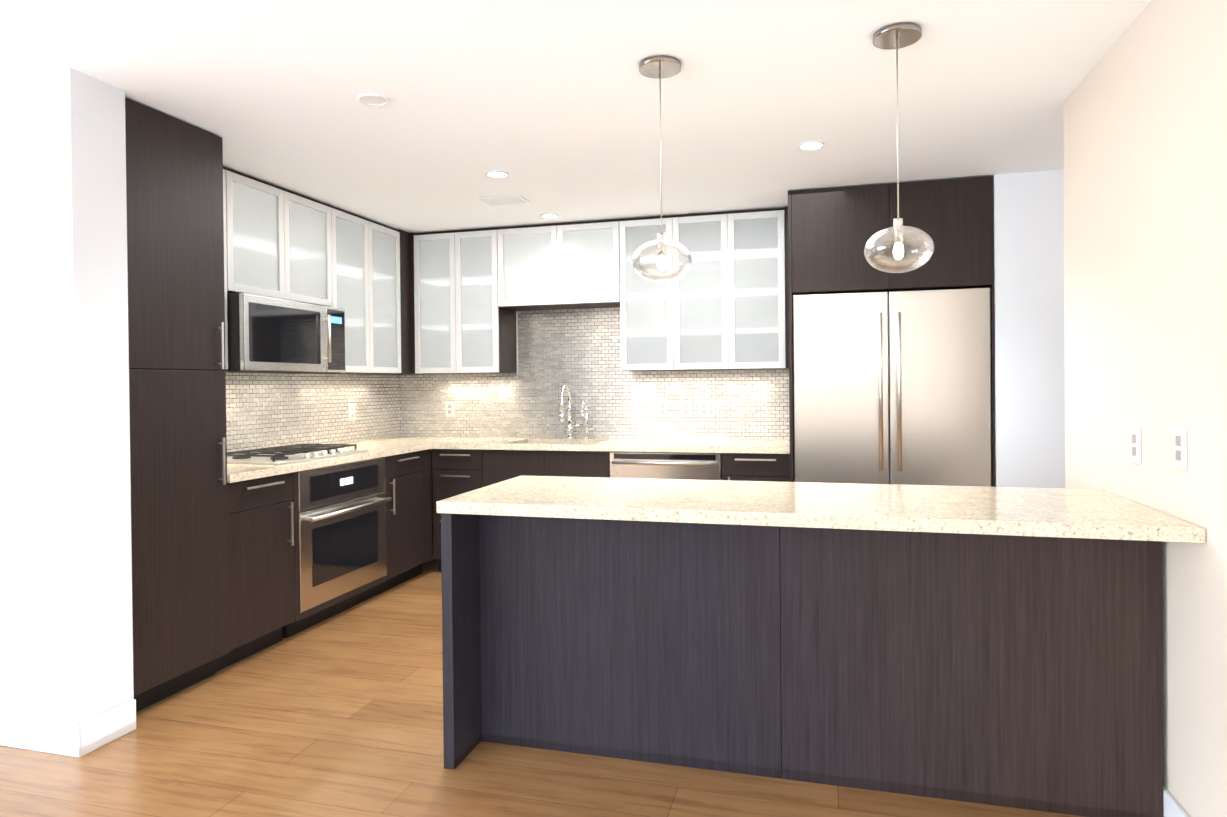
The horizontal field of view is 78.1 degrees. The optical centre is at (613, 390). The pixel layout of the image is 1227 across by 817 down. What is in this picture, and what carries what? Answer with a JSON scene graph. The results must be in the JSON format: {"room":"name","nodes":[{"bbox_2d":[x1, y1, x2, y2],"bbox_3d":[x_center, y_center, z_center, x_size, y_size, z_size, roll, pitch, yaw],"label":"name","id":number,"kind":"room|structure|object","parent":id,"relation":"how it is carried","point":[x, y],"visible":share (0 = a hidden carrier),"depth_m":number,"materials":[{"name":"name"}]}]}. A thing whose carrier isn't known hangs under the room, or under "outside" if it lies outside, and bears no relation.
{"room":"kitchen","nodes":[
{"label":"kitchen","id":0,"kind":"room"},
{"bbox_2d":[0,68,133,723],"bbox_3d":[-4.006,0.095,3.372,4.400,2.445,0.220,0,0,15],"label":"wall","id":1,"kind":"structure","parent":0,"point":[66,637],"depth_m":2.75,"materials":[{"name":"white paint"}]},
{"bbox_2d":[0,713,91,756],"bbox_3d":[-3.971,1.260,3.254,4.313,0.115,0.013,0,0,15],"label":"baseboard","id":2,"kind":"structure","parent":1,"relation":"attached to","point":[60,737],"depth_m":2.72,"materials":[{"name":"white wood"}]},
{"bbox_2d":[229,374,397,457],"bbox_3d":[-2.152,0.068,4.551,0.120,2.445,3.032,0,0,15],"label":"wall","id":3,"kind":"structure","parent":0,"point":[362,374],"depth_m":5.55,"materials":[{"name":"beige paint"}]},
{"bbox_2d":[222,279,329,373],"bbox_3d":[-1.978,-0.329,4.214,0.394,0.456,0.663,0,0,15],"label":"microwave","id":4,"kind":"object","parent":3,"relation":"attached to","point":[271,328],"depth_m":4.09,"materials":[{"name":"silver metal"}]},
{"bbox_2d":[226,373,401,457],"bbox_3d":[-2.024,0.131,4.778,0.008,0.479,2.460,0,0,15],"label":"tile backsplash","id":5,"kind":"structure","parent":3,"relation":"attached to","point":[263,410],"depth_m":4.91,"materials":[{"name":"tile"}]},
{"bbox_2d":[349,404,354,420],"bbox_3d":[-1.854,0.157,5.363,0.008,0.116,0.072,0,0,15],"label":"outlet","id":6,"kind":"object","parent":5,"relation":"attached to","point":[352,412],"visible":1,"depth_m":5.36,"materials":[{"name":"white plastic"}]},
{"bbox_2d":[330,295,349,373],"bbox_3d":[-1.865,-0.333,4.625,0.394,0.456,0.189,0,0,15],"label":"control panel","id":7,"kind":"object","parent":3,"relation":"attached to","point":[339,304],"depth_m":4.63,"materials":[{"name":"metal"}]},
{"bbox_2d":[358,227,425,374],"bbox_3d":[-1.623,-0.643,5.701,0.299,1.040,0.515,0,0,15],"label":"upper cabinet","id":8,"kind":"object","parent":3,"relation":"attached to","point":[384,305],"depth_m":5.38,"materials":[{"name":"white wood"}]},
{"bbox_2d":[0,559,1082,816],"bbox_3d":[-1.180,1.331,1.161,11.000,0.050,9.600,0,0,15],"label":"floor","id":9,"kind":"structure","parent":0,"point":[338,715],"depth_m":2.60,"materials":[{"name":"brown wood"}]},
{"bbox_2d":[125,98,228,711],"bbox_3d":[-2.106,0.080,3.246,0.652,2.440,0.531,0,0,15],"label":"pantry cabinet","id":10,"kind":"object","parent":9,"relation":"on","point":[177,374],"visible":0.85,"depth_m":3.16,"materials":[{"name":"brown wood"}]},
{"bbox_2d":[215,472,302,671],"bbox_3d":[-1.985,0.859,3.756,0.604,0.872,0.500,0,0,15],"label":"panel","id":11,"kind":"object","parent":9,"relation":"on","point":[263,564],"depth_m":3.67,"materials":[{"name":"brown wood"}]},
{"bbox_2d":[227,440,434,482],"bbox_3d":[-1.793,0.393,4.391,0.630,0.040,1.830,0,0,15],"label":"countertop","id":12,"kind":"structure","parent":11,"relation":"on","point":[384,447],"depth_m":4.21,"materials":[{"name":"beige stone"}]},
{"bbox_2d":[227,444,367,464],"bbox_3d":[-1.814,0.352,4.274,0.475,0.045,0.770,0,0,15],"label":"gas cooktop","id":13,"kind":"object","parent":12,"relation":"in","point":[285,454],"visible":0.98,"depth_m":4.15,"materials":[{"name":"silver metal"}]},
{"bbox_2d":[298,457,391,612],"bbox_3d":[-1.763,0.786,4.376,0.623,0.731,0.807,0,0,15],"label":"wall oven","id":14,"kind":"object","parent":11,"relation":"in","point":[342,531],"visible":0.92,"depth_m":4.25,"materials":[{"name":"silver metal"}]},
{"bbox_2d":[338,450,426,596],"bbox_3d":[-1.643,0.847,5.007,0.604,0.872,0.465,0,0,15],"label":"panel","id":15,"kind":"object","parent":9,"relation":"on","point":[405,474],"depth_m":4.91,"materials":[{"name":"brown wood"}]},
{"bbox_2d":[432,449,519,570],"bbox_3d":[-0.996,0.837,5.499,0.377,0.872,0.604,0,0,15],"label":"panel","id":16,"kind":"object","parent":9,"relation":"on","point":[455,472],"depth_m":5.19,"materials":[{"name":"brown wood"}]},
{"bbox_2d":[484,473,567,486],"bbox_3d":[-0.596,0.960,5.391,0.450,0.620,0.604,0,0,15],"label":"panel","id":17,"kind":"object","parent":9,"relation":"on","point":[517,474],"depth_m":5.06,"materials":[{"name":"brown wood"}]},
{"bbox_2d":[477,515,628,759],"bbox_3d":[-0.160,0.847,2.949,0.541,0.872,0.474,0,0,15],"label":"panel","id":18,"kind":"object","parent":9,"relation":"on","point":[553,593],"depth_m":2.70,"materials":[{"name":"brown wood"}]},
{"bbox_2d":[625,521,788,779],"bbox_3d":[0.362,0.843,2.807,0.541,0.872,0.474,0,0,15],"label":"panel","id":19,"kind":"object","parent":9,"relation":"on","point":[709,654],"depth_m":2.55,"materials":[{"name":"brown wood"}]},
{"bbox_2d":[722,453,789,481],"bbox_3d":[0.961,0.822,4.964,0.422,0.872,0.604,0,0,15],"label":"panel","id":20,"kind":"object","parent":9,"relation":"on","point":[735,466],"depth_m":4.67,"materials":[{"name":"brown wood"}]},
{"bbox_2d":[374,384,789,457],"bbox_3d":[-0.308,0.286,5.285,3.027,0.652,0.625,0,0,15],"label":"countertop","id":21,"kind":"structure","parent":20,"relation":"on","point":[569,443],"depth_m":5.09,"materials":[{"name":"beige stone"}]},
{"bbox_2d":[610,451,721,479],"bbox_3d":[0.394,0.828,5.074,0.720,0.868,0.637,0,0,15],"label":"dishwasher","id":22,"kind":"object","parent":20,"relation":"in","point":[679,465],"visible":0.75,"depth_m":4.81,"materials":[{"name":"silver metal"}]},
{"bbox_2d":[785,527,968,801],"bbox_3d":[0.884,0.839,2.664,0.542,0.872,0.474,0,0,15],"label":"panel","id":23,"kind":"object","parent":9,"relation":"on","point":[875,619],"depth_m":2.41,"materials":[{"name":"brown wood"}]},
{"bbox_2d":[788,176,994,486],"bbox_3d":[1.673,0.033,4.688,1.108,2.440,0.747,0,0,15],"label":"cabinet surround","id":24,"kind":"object","parent":9,"relation":"on","point":[832,232],"visible":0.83,"depth_m":4.32,"materials":[{"name":"brown wood"}]},
{"bbox_2d":[793,287,991,486],"bbox_3d":[1.670,0.341,4.652,1.070,1.825,0.768,0,0,15],"label":"refrigerator","id":25,"kind":"object","parent":9,"relation":"on","point":[892,387],"visible":0.75,"depth_m":4.33,"materials":[{"name":"silver metal"}]},
{"bbox_2d":[965,534,1162,816],"bbox_3d":[1.407,0.835,2.521,0.541,0.872,0.474,0,0,15],"label":"panel","id":26,"kind":"object","parent":9,"relation":"on","point":[1022,672],"depth_m":2.27,"materials":[{"name":"brown wood"}]},
{"bbox_2d":[436,475,1205,542],"bbox_3d":[0.572,0.384,2.627,2.225,0.040,0.750,0,0,15],"label":"countertop","id":27,"kind":"structure","parent":26,"relation":"on","point":[1063,512],"depth_m":2.42,"materials":[{"name":"beige stone"}]},
{"bbox_2d":[1163,786,1189,816],"bbox_3d":[0.888,1.246,-0.446,0.013,0.105,7.390,0,0,15],"label":"baseboard","id":28,"kind":"structure","parent":9,"relation":"on","point":[1171,808],"depth_m":2.16,"materials":[{"name":"white wood"}]},
{"bbox_2d":[0,0,1150,232],"bbox_3d":[-1.204,-1.164,1.143,11.000,0.050,9.600,0,0,15],"label":"ceiling","id":29,"kind":"structure","parent":0,"point":[550,106],"depth_m":2.92,"materials":[{"name":"white paint"}]},
{"bbox_2d":[358,93,389,105],"bbox_3d":[-0.948,-1.151,2.991,0.121,0.012,0.122,0,0,15],"label":"recessed light","id":30,"kind":"object","parent":29,"relation":"in","point":[372,99],"visible":1,"depth_m":2.99,"materials":[{"name":"white"}]},
{"bbox_2d":[486,171,508,177],"bbox_3d":[-0.624,-1.162,4.064,0.121,0.012,0.122,0,0,15],"label":"recessed light","id":31,"kind":"object","parent":29,"relation":"in","point":[497,174],"visible":1,"depth_m":4.06,"materials":[{"name":"white"}]},
{"bbox_2d":[479,194,529,204],"bbox_3d":[-0.668,-1.163,4.625,0.260,0.010,0.180,0,0,15],"label":"ceiling vent","id":32,"kind":"object","parent":29,"relation":"in","point":[506,199],"visible":0.94,"depth_m":4.60,"materials":[{"name":"white metal"}]},
{"bbox_2d":[541,213,558,218],"bbox_3d":[-0.428,-1.171,5.067,0.121,0.012,0.122,0,0,15],"label":"recessed light","id":33,"kind":"object","parent":29,"relation":"in","point":[549,215],"visible":1,"depth_m":5.06,"materials":[{"name":"white"}]},
{"bbox_2d":[632,56,691,282],"bbox_3d":[0.169,-0.772,2.695,0.216,0.774,0.216,0,0,15],"label":"pendant light","id":34,"kind":"object","parent":29,"relation":"hanging from","point":[658,67],"visible":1,"depth_m":2.67,"materials":[{"name":"clear glass"}]},
{"bbox_2d":[798,141,823,150],"bbox_3d":[0.948,-1.174,3.624,0.121,0.012,0.122,0,0,15],"label":"recessed light","id":35,"kind":"object","parent":29,"relation":"in","point":[812,145],"visible":0.98,"depth_m":3.62,"materials":[{"name":"white"}]},
{"bbox_2d":[864,23,933,272],"bbox_3d":[0.929,-0.775,2.472,0.216,0.779,0.216,0,0,15],"label":"pendant light","id":36,"kind":"object","parent":29,"relation":"hanging from","point":[897,36],"visible":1,"depth_m":2.46,"materials":[{"name":"clear glass"}]},
{"bbox_2d":[426,307,789,469],"bbox_3d":[0.265,0.038,5.524,4.272,2.445,0.120,0,0,15],"label":"wall","id":37,"kind":"structure","parent":0,"point":[633,371],"depth_m":5.73,"materials":[{"name":"beige paint"}]},
{"bbox_2d":[410,230,461,373],"bbox_3d":[-1.258,-0.646,5.693,0.407,1.040,0.340,0,0,15],"label":"upper cabinet","id":38,"kind":"object","parent":37,"relation":"attached to","point":[435,257],"depth_m":5.56,"materials":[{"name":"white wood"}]},
{"bbox_2d":[462,227,505,373],"bbox_3d":[-0.942,-0.649,5.606,0.422,1.040,0.340,0,0,15],"label":"upper cabinet","id":39,"kind":"object","parent":37,"relation":"attached to","point":[483,250],"depth_m":5.46,"materials":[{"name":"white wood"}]},
{"bbox_2d":[502,223,565,372],"bbox_3d":[-0.565,-0.652,5.503,0.538,1.040,0.340,0,0,15],"label":"upper cabinet","id":40,"kind":"object","parent":37,"relation":"attached to","point":[535,254],"depth_m":5.36,"materials":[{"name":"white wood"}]},
{"bbox_2d":[402,307,789,438],"bbox_3d":[-0.234,-0.128,5.593,3.036,0.951,0.008,0,0,15],"label":"tile backsplash","id":41,"kind":"structure","parent":37,"relation":"attached to","point":[577,352],"depth_m":5.58,"materials":[{"name":"tile"}]},
{"bbox_2d":[446,402,453,416],"bbox_3d":[-1.270,0.144,5.869,0.072,0.116,0.008,0,0,15],"label":"outlet","id":42,"kind":"object","parent":41,"relation":"attached to","point":[449,409],"visible":1,"depth_m":5.87,"materials":[{"name":"white plastic"}]},
{"bbox_2d":[657,401,666,416],"bbox_3d":[0.351,0.132,5.426,0.072,0.116,0.008,0,0,15],"label":"outlet","id":43,"kind":"object","parent":41,"relation":"attached to","point":[662,408],"visible":1,"depth_m":5.42,"materials":[{"name":"white plastic"}]},
{"bbox_2d":[681,401,690,416],"bbox_3d":[0.513,0.131,5.382,0.072,0.116,0.008,0,0,15],"label":"outlet","id":44,"kind":"object","parent":41,"relation":"attached to","point":[685,408],"visible":1,"depth_m":5.38,"materials":[{"name":"white plastic"}]},
{"bbox_2d":[699,401,708,416],"bbox_3d":[0.641,0.130,5.347,0.072,0.116,0.008,0,0,15],"label":"outlet","id":45,"kind":"object","parent":41,"relation":"attached to","point":[703,408],"visible":1,"depth_m":5.34,"materials":[{"name":"white plastic"}]},
{"bbox_2d":[562,219,629,370],"bbox_3d":[-0.130,-0.655,5.384,0.538,1.040,0.340,0,0,15],"label":"upper cabinet","id":46,"kind":"object","parent":37,"relation":"attached to","point":[595,250],"depth_m":5.23,"materials":[{"name":"white wood"}]},
{"bbox_2d":[626,215,681,371],"bbox_3d":[0.264,-0.658,5.277,0.456,1.040,0.340,0,0,15],"label":"upper cabinet","id":47,"kind":"object","parent":37,"relation":"attached to","point":[653,310],"depth_m":5.12,"materials":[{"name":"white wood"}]},
{"bbox_2d":[682,211,737,370],"bbox_3d":[0.619,-0.661,5.180,0.454,1.040,0.340,0,0,15],"label":"upper cabinet","id":48,"kind":"object","parent":37,"relation":"attached to","point":[722,303],"depth_m":5.02,"materials":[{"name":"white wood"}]},
{"bbox_2d":[734,207,788,369],"bbox_3d":[0.969,-0.663,5.084,0.445,1.040,0.340,0,0,15],"label":"upper cabinet","id":49,"kind":"object","parent":37,"relation":"attached to","point":[763,305],"depth_m":4.93,"materials":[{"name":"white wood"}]},
{"bbox_2d":[993,169,1064,487],"bbox_3d":[3.728,0.014,4.194,3.110,2.445,0.862,0,0,15],"label":"wall","id":50,"kind":"structure","parent":0,"point":[1029,306],"depth_m":4.14,"materials":[{"name":"white paint"}]},
{"bbox_2d":[1063,0,1226,816],"bbox_3d":[0.937,0.075,-0.523,0.140,2.445,7.490,0,0,15],"label":"wall pier","id":51,"kind":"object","parent":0,"point":[1145,197],"visible":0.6,"depth_m":2.19,"materials":[{"name":"beige paint"}]},
{"bbox_2d":[1130,426,1140,463],"bbox_3d":[1.660,0.173,2.407,0.008,0.116,0.072,0,0,15],"label":"outlet","id":52,"kind":"object","parent":51,"relation":"attached to","point":[1135,444],"visible":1,"depth_m":2.40,"materials":[{"name":"white plastic"}]},
{"bbox_2d":[1173,427,1186,469],"bbox_3d":[1.579,0.161,2.110,0.008,0.116,0.072,0,0,15],"label":"outlet","id":53,"kind":"object","parent":51,"relation":"attached to","point":[1179,447],"visible":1,"depth_m":2.10,"materials":[{"name":"white plastic"}]}
]}

